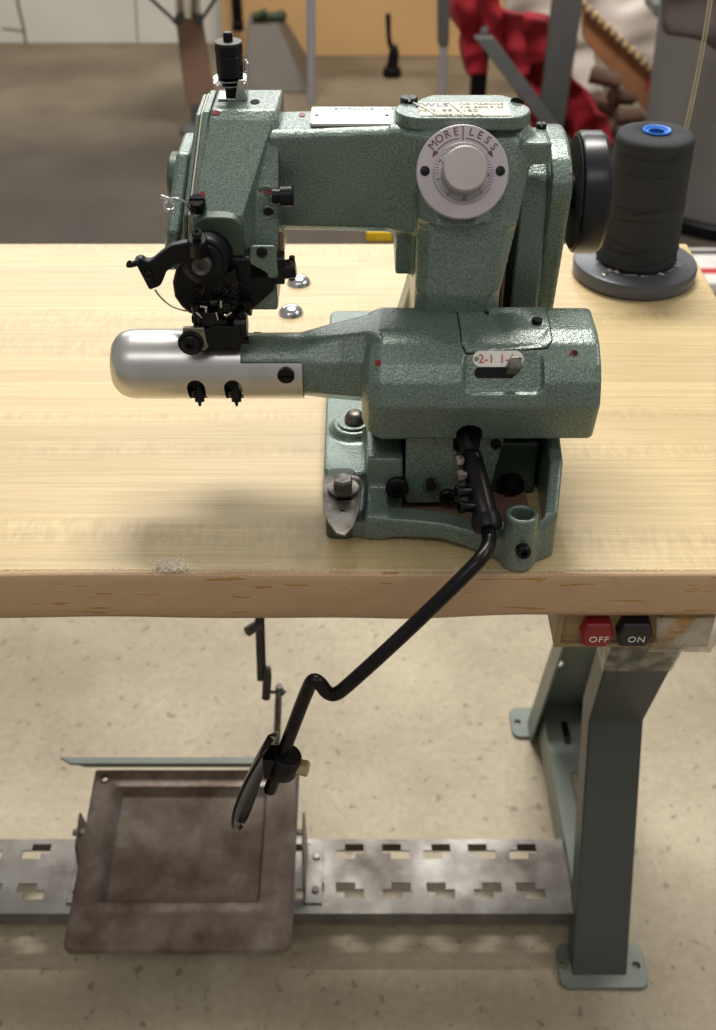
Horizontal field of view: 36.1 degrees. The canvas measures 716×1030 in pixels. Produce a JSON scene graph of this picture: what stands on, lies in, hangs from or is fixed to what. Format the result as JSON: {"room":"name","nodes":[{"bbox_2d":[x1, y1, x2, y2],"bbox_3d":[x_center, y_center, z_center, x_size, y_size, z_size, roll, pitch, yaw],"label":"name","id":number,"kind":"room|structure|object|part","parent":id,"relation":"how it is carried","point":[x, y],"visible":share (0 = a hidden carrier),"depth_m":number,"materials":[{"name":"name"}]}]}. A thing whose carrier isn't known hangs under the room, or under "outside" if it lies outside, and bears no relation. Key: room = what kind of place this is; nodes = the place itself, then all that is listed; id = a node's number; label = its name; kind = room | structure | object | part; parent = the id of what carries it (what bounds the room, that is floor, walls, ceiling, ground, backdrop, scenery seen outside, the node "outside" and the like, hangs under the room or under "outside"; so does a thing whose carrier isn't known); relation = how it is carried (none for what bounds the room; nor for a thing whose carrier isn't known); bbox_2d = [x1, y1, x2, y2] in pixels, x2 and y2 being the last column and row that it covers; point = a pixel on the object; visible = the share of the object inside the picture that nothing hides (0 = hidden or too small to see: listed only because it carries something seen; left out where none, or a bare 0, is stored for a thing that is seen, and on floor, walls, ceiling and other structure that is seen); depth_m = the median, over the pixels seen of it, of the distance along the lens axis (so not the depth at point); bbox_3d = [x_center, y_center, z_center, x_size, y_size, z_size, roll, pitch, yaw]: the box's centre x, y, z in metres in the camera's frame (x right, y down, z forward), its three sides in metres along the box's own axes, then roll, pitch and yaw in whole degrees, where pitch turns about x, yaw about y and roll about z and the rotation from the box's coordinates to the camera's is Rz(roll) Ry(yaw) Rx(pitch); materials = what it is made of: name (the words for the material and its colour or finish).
{"room":"textile factory","nodes":[
{"label":"textile factory","id":0,"kind":"room"},
{"bbox_2d":[0,0,222,42],"bbox_3d":[0.000,-3.275,3.426,12.000,3.405,0.137,0,38,0],"label":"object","id":1,"kind":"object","parent":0,"point":[21,21],"depth_m":4.38,"materials":[{"name":"white"}]},
{"bbox_2d":[0,43,715,1029],"bbox_3d":[0.000,0.312,1.633,12.000,0.050,7.120,0,38,0],"label":"floor","id":2,"kind":"structure","parent":0,"point":[425,746],"depth_m":1.57,"materials":[{"name":"concrete"}]},
{"bbox_2d":[150,0,216,135],"bbox_3d":[-0.522,-1.474,3.434,0.340,0.548,0.340,0,38,0],"label":"stool","id":3,"kind":"object","parent":2,"relation":"on","point":[188,20],"visible":0.7,"depth_m":3.43,"materials":[{"name":"grey paint"}]},
{"bbox_3d":[-0.513,-1.287,3.567,0.051,0.090,0.040,0,38,0],"label":"post","id":4,"kind":"part","parent":3,"relation":"part of","materials":[{"name":"grey metal"}]},
{"bbox_3d":[-0.510,-1.433,3.466,0.097,0.264,0.060,0,38,0],"label":"wrapped post","id":5,"kind":"part","parent":3,"relation":"part of","materials":[{"name":"brown"}]},
{"bbox_2d":[246,13,306,91],"bbox_3d":[-0.288,-1.686,3.993,0.222,0.195,0.346,0,38,0],"label":"chute","id":6,"kind":"object","parent":2,"relation":"on","point":[275,57],"visible":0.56,"depth_m":3.91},
{"bbox_2d":[251,8,286,21],"bbox_3d":[-0.318,-1.780,3.918,0.130,0.055,0.053,-8,39,-10],"label":"tool","id":7,"kind":"object","parent":6,"relation":"on","point":[261,15],"visible":1,"depth_m":3.92,"materials":[{"name":"green rubber"}]},
{"bbox_2d":[0,244,715,989],"bbox_3d":[-0.305,0.163,1.166,1.290,0.761,0.572,0,38,0],"label":"table","id":8,"kind":"object","parent":2,"relation":"on","point":[97,482],"visible":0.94,"depth_m":0.85,"materials":[{"name":"brown wood"}]},
{"bbox_2d":[145,555,198,575],"bbox_3d":[-0.121,0.031,0.713,0.036,0.005,0.018,-5,38,-6],"label":"tuft","id":9,"kind":"object","parent":8,"relation":"on","point":[171,564],"visible":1,"depth_m":0.71,"materials":[{"name":"fabric"}]},
{"bbox_2d":[60,757,322,954],"bbox_3d":[-0.197,0.402,1.262,0.308,0.140,0.198,0,38,0],"label":"foot pedal","id":10,"kind":"object","parent":8,"relation":"on","point":[161,867],"visible":0.93,"depth_m":1.25,"materials":[{"name":"metal"}]},
{"bbox_2d":[244,618,285,744],"bbox_3d":[-0.101,0.080,1.136,0.040,0.518,0.018,-10,39,-13],"label":"treadle linkage","id":11,"kind":"object","parent":10,"relation":"attached to","point":[264,674],"visible":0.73,"depth_m":1.21,"materials":[{"name":"metal"}]},
{"bbox_3d":[-0.111,0.119,1.162,0.017,0.011,0.011,-32,48,-34],"label":"joint knob","id":12,"kind":"part","parent":11,"relation":"part of","materials":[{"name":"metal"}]},
{"bbox_3d":[-0.092,0.236,1.260,0.017,0.120,0.010,10,39,12],"label":"rod","id":13,"kind":"part","parent":11,"relation":"part of","materials":[{"name":"metal"}]},
{"bbox_2d":[278,303,303,318],"bbox_3d":[-0.060,-0.185,0.989,0.024,0.009,0.024,0,38,0],"label":"plug","id":14,"kind":"object","parent":8,"relation":"on","point":[291,310],"visible":1,"depth_m":0.98,"materials":[{"name":"silver metal"}]},
{"bbox_2d":[287,274,310,288],"bbox_3d":[-0.056,-0.222,1.036,0.024,0.009,0.024,0,38,0],"label":"plug","id":15,"kind":"object","parent":8,"relation":"on","point":[301,280],"visible":0.78,"depth_m":1.03,"materials":[{"name":"silver metal"}]},
{"bbox_2d":[110,31,612,830],"bbox_3d":[0.002,-0.072,0.792,0.325,0.499,0.384,0,38,0],"label":"machine","id":16,"kind":"object","parent":8,"relation":"on","point":[446,406],"visible":1,"depth_m":0.69,"materials":[{"name":"green paint"}]},
{"bbox_3d":[-0.113,-0.150,0.659,0.040,0.030,0.007,0,38,0],"label":"looper arm","id":17,"kind":"part","parent":16,"relation":"part of","materials":[{"name":"metal"}]},
{"bbox_3d":[-0.102,-0.109,0.682,0.018,0.017,0.003,0,38,0],"label":"guide plate","id":18,"kind":"part","parent":16,"relation":"part of","materials":[{"name":"metal"}]},
{"bbox_3d":[-0.099,-0.214,0.701,0.015,0.084,0.092,0,38,0],"label":"plate","id":19,"kind":"part","parent":16,"relation":"part of","materials":[{"name":"green paint"}]},
{"bbox_3d":[-0.086,-0.140,0.680,0.026,0.028,0.008,0,38,0],"label":"plate","id":20,"kind":"part","parent":16,"relation":"part of","materials":[{"name":"black metal"}]},
{"bbox_3d":[-0.084,-0.155,0.682,0.033,0.066,0.010,0,38,0],"label":"nose plate","id":21,"kind":"part","parent":16,"relation":"part of","materials":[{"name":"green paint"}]},
{"bbox_3d":[-0.080,-0.277,0.687,0.017,0.035,0.017,0,38,0],"label":"tension post","id":22,"kind":"part","parent":16,"relation":"part of","materials":[{"name":"metal"}]},
{"bbox_3d":[-0.046,-0.196,0.675,0.013,0.013,0.013,0,38,0],"label":"knob","id":23,"kind":"part","parent":16,"relation":"part of","materials":[{"name":"metal"}]},
{"bbox_3d":[-0.047,-0.153,0.683,0.017,0.018,0.013,0,38,0],"label":"adjusting knob","id":24,"kind":"part","parent":16,"relation":"part of","materials":[{"name":"black metal"}]},
{"bbox_3d":[-0.031,-0.099,0.713,0.094,0.052,0.059,0,38,0],"label":"bed arm","id":25,"kind":"part","parent":16,"relation":"part of","materials":[{"name":"green paint"}]},
{"bbox_2d":[327,480,358,497],"bbox_3d":[-0.010,-0.018,0.736,0.021,0.002,0.021,-27,45,-30],"label":"washer","id":26,"kind":"object","parent":16,"relation":"in","point":[335,488],"depth_m":0.73,"materials":[{"name":"metal"}]},
{"bbox_2d":[338,414,364,431],"bbox_3d":[-0.004,-0.068,0.802,0.023,0.002,0.023,0,38,0],"label":"washer","id":27,"kind":"object","parent":16,"relation":"in","point":[346,422],"depth_m":0.79,"materials":[{"name":"silver paint"}]},
{"bbox_3d":[-0.004,-0.249,0.688,0.052,0.002,0.032,0,38,0],"label":"name plate","id":28,"kind":"part","parent":16,"relation":"part of","materials":[{"name":"metal"}]},
{"bbox_3d":[0.020,0.094,0.729,0.170,0.240,0.065,-20,42,-23],"label":"knee lever","id":29,"kind":"part","parent":16,"relation":"part of","materials":[{"name":"black metal"}]},
{"bbox_3d":[0.032,-0.172,0.775,0.174,0.233,0.155,0,38,0],"label":"frame","id":30,"kind":"part","parent":16,"relation":"part of","materials":[{"name":"green paint"}]},
{"bbox_3d":[0.064,-0.040,0.732,0.066,0.075,0.010,0,38,0],"label":"hanger plate","id":31,"kind":"part","parent":16,"relation":"part of","materials":[{"name":"green paint"}]},
{"bbox_2d":[419,103,503,115],"bbox_3d":[0.064,-0.248,0.672,0.053,0.001,0.023,0,38,0],"label":"print","id":32,"kind":"object","parent":16,"relation":"on","point":[425,109],"depth_m":0.67},
{"bbox_3d":[0.063,-0.204,0.654,0.027,0.030,0.026,0,38,0],"label":"dial knob","id":33,"kind":"part","parent":16,"relation":"part of","materials":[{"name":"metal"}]},
{"bbox_3d":[0.087,-0.097,0.685,0.032,0.009,0.008,0,38,0],"label":"range plate","id":34,"kind":"part","parent":16,"relation":"part of","materials":[{"name":"white metal"}]},
{"bbox_3d":[0.093,-0.117,0.700,0.057,0.011,0.045,0,38,0],"label":"lid","id":35,"kind":"part","parent":16,"relation":"part of","materials":[{"name":"green paint"}]},
{"bbox_2d":[496,473,523,493],"bbox_3d":[0.106,-0.022,0.769,0.020,0.020,0.006,0,38,0],"label":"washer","id":36,"kind":"object","parent":16,"relation":"in","point":[506,483],"depth_m":0.76,"materials":[{"name":"metal"}]},
{"bbox_3d":[0.096,-0.092,0.682,0.009,0.012,0.006,0,38,0],"label":"selector lever","id":37,"kind":"part","parent":16,"relation":"part of","materials":[{"name":"metal"}]},
{"bbox_3d":[0.281,0.303,1.600,0.118,0.006,0.056,0,38,0],"label":"foot plate","id":38,"kind":"part","parent":8,"relation":"part of","materials":[{"name":"grey paint"}]},
{"bbox_3d":[0.282,0.061,1.325,0.072,0.718,0.136,0,38,0],"label":"leg","id":39,"kind":"part","parent":8,"relation":"part of","materials":[{"name":"grey paint"}]},
{"bbox_3d":[0.288,0.535,1.303,0.104,0.006,0.056,0,38,0],"label":"foot plate","id":40,"kind":"part","parent":8,"relation":"part of","materials":[{"name":"grey paint"}]},
{"bbox_3d":[0.283,0.209,1.135,0.092,0.718,0.165,0,38,0],"label":"leg","id":41,"kind":"part","parent":8,"relation":"part of","materials":[{"name":"paint"}]},
{"bbox_2d":[548,614,715,646],"bbox_3d":[0.189,0.067,0.765,0.109,0.034,0.057,0,38,0],"label":"switch box","id":42,"kind":"object","parent":8,"relation":"attached to","point":[689,630],"visible":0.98,"depth_m":0.74,"materials":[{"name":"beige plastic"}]},
{"bbox_2d":[572,247,697,300],"bbox_3d":[0.263,-0.278,1.016,0.116,0.120,0.116,0,38,0],"label":"holder","id":43,"kind":"object","parent":8,"relation":"on","point":[595,276],"visible":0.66,"depth_m":1.01,"materials":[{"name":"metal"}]},
{"bbox_2d":[595,121,695,276],"bbox_3d":[0.264,-0.290,1.004,0.082,0.122,0.078,0,38,0],"label":"thread cone","id":44,"kind":"object","parent":43,"relation":"on","point":[652,160],"visible":0.88,"depth_m":0.98,"materials":[{"name":"black fabric"}]},
{"bbox_2d":[684,0,712,128],"bbox_3d":[0.323,-0.401,1.035,0.013,0.320,0.066,0,38,0],"label":"twine","id":45,"kind":"object","parent":8,"relation":"on","point":[708,0],"visible":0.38,"depth_m":1.05,"materials":[{"name":"beige fabric"}]},
{"bbox_2d":[689,248,715,293],"bbox_3d":[0.968,-0.612,2.750,0.280,0.031,0.200,0,38,0],"label":"carton","id":46,"kind":"object","parent":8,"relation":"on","point":[705,258],"visible":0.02,"depth_m":2.75,"materials":[{"name":"cardboard"}]},
{"bbox_2d":[221,0,504,55],"bbox_3d":[0.086,-2.183,4.055,1.213,0.900,0.149,0,38,0],"label":"sheet","id":47,"kind":"object","parent":2,"relation":"on","point":[342,27],"visible":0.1,"depth_m":4.22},
{"bbox_2d":[231,0,243,31],"bbox_3d":[-0.452,-2.214,3.961,0.042,0.842,0.220,0,38,0],"label":"strap","id":48,"kind":"object","parent":47,"relation":"hanging from","point":[237,16],"visible":1,"depth_m":4.11,"materials":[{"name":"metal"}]},
{"bbox_2d":[307,0,449,102],"bbox_3d":[0.065,-1.641,3.673,0.486,0.513,0.040,0,38,0],"label":"rack","id":49,"kind":"object","parent":2,"relation":"on","point":[443,16],"visible":0.85,"depth_m":3.70,"materials":[{"name":"grey metal"}]},
{"bbox_2d":[366,231,391,241],"bbox_3d":[0.056,-0.781,2.951,0.070,0.050,0.120,0,38,0],"label":"block","id":50,"kind":"object","parent":2,"relation":"on","point":[371,236],"visible":0.2,"depth_m":2.91,"materials":[{"name":"yellow plastic"}]},
{"bbox_2d":[382,13,401,78],"bbox_3d":[0.126,-1.710,4.006,0.072,0.215,0.072,0,38,0],"label":"brush","id":51,"kind":"object","parent":2,"relation":"on","point":[391,70],"visible":1,"depth_m":4.02,"materials":[{"name":"metal"}]},
{"bbox_3d":[0.126,-1.721,3.998,0.045,0.188,0.045,32,48,34],"label":"handle","id":52,"kind":"part","parent":51,"relation":"part of","materials":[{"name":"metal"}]},
{"bbox_2d":[469,51,488,94],"bbox_3d":[0.381,-1.366,3.488,0.050,0.311,0.050,0,38,0],"label":"post","id":53,"kind":"object","parent":2,"relation":"on","point":[478,83],"visible":0.11,"depth_m":3.46,"materials":[{"name":"metal"}]},
{"bbox_2d":[474,0,582,144],"bbox_3d":[0.474,-1.292,3.176,0.500,0.580,0.110,5,38,7],"label":"metal stand","id":54,"kind":"object","parent":2,"relation":"on","point":[564,17],"visible":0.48,"depth_m":3.14,"materials":[{"name":"grey paint"}]},
{"bbox_3d":[0.521,-1.187,3.204,0.393,0.379,0.042,5,38,7],"label":"slanting leg","id":55,"kind":"part","parent":54,"relation":"part of","materials":[{"name":"grey paint"}]},
{"bbox_3d":[0.581,-1.273,3.196,0.094,0.525,0.035,0,38,0],"label":"leg","id":56,"kind":"part","parent":54,"relation":"part of","materials":[{"name":"grey paint"}]},
{"bbox_2d":[449,0,612,146],"bbox_3d":[0.529,-1.339,3.307,0.524,0.465,0.181,0,38,0],"label":"fabric","id":57,"kind":"object","parent":2,"relation":"on","point":[523,36],"visible":0.62,"depth_m":3.21,"materials":[{"name":"red fabric"}]},
{"bbox_2d":[504,0,657,94],"bbox_3d":[0.756,-1.556,3.687,0.603,0.514,0.131,0,38,0],"label":"sheet","id":58,"kind":"object","parent":2,"relation":"on","point":[632,19],"visible":0.28,"depth_m":3.59,"materials":[{"name":"white fabric"}]},
{"bbox_2d":[609,115,645,145],"bbox_3d":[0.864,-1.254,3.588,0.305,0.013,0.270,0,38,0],"label":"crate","id":59,"kind":"object","parent":2,"relation":"on","point":[644,118],"visible":0.02,"depth_m":3.59,"materials":[{"name":"brown wood"}]},
{"bbox_2d":[609,121,616,136],"bbox_3d":[0.774,-1.226,3.487,0.085,0.054,0.051,-4,38,-5],"label":"wood block","id":60,"kind":"object","parent":59,"relation":"on","point":[613,127],"visible":0.3,"depth_m":3.47,"materials":[{"name":"brown wood"}]},
{"bbox_2d":[592,91,618,117],"bbox_3d":[0.782,-1.306,3.502,0.097,0.070,0.051,28,46,31],"label":"wood block","id":61,"kind":"object","parent":60,"relation":"on","point":[605,108],"visible":0.53,"depth_m":3.48,"materials":[{"name":"brown wood"}]},
{"bbox_2d":[606,88,636,104],"bbox_3d":[0.825,-1.306,3.433,0.093,0.063,0.051,-16,41,-19],"label":"wood block","id":62,"kind":"object","parent":61,"relation":"on","point":[620,96],"visible":0.93,"depth_m":3.42,"materials":[{"name":"brown wood"}]},
{"bbox_2d":[588,66,622,88],"bbox_3d":[0.756,-1.336,3.361,0.102,0.062,0.051,11,39,13],"label":"wood block","id":63,"kind":"object","parent":62,"relation":"on","point":[599,76],"visible":1,"depth_m":3.34,"materials":[{"name":"brown wood"}]},
{"bbox_2d":[582,8,650,111],"bbox_3d":[0.847,-1.410,3.477,0.318,0.366,0.053,0,38,0],"label":"plank","id":64,"kind":"object","parent":59,"relation":"on","point":[616,58],"visible":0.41,"depth_m":3.44,"materials":[{"name":"brown wood"}]},
{"bbox_2d":[582,0,651,72],"bbox_3d":[0.820,-1.455,3.389,0.298,0.247,0.028,0,38,0],"label":"rope","id":65,"kind":"object","parent":64,"relation":"on","point":[631,50],"visible":0.78,"depth_m":3.37,"materials":[{"name":"beige fabric"}]},
{"bbox_2d":[614,108,643,125],"bbox_3d":[0.841,-1.236,3.415,0.084,0.052,0.051,-3,38,-4],"label":"wood block","id":66,"kind":"object","parent":59,"relation":"on","point":[622,116],"visible":0.94,"depth_m":3.40,"materials":[{"name":"brown wood"}]},
{"bbox_2d":[646,0,715,241],"bbox_3d":[1.055,-1.137,2.912,0.600,0.660,0.600,0,38,0],"label":"waste bin","id":67,"kind":"object","parent":2,"relation":"on","point":[675,59],"visible":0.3,"depth_m":2.81,"materials":[{"name":"grey plastic"}]},
{"bbox_2d":[662,0,715,49],"bbox_3d":[0.854,-1.173,2.497,0.348,0.250,0.095,0,38,0],"label":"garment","id":68,"kind":"object","parent":67,"relation":"hanging from","point":[680,18],"visible":0.94,"depth_m":2.50,"materials":[{"name":"grey fabric"}]},
{"bbox_2d":[645,0,659,16],"bbox_3d":[0.885,-1.491,3.225,0.067,0.047,0.150,0,38,0],"label":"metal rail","id":69,"kind":"object","parent":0,"point":[653,5],"visible":0.46,"depth_m":3.18,"materials":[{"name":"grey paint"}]}
]}

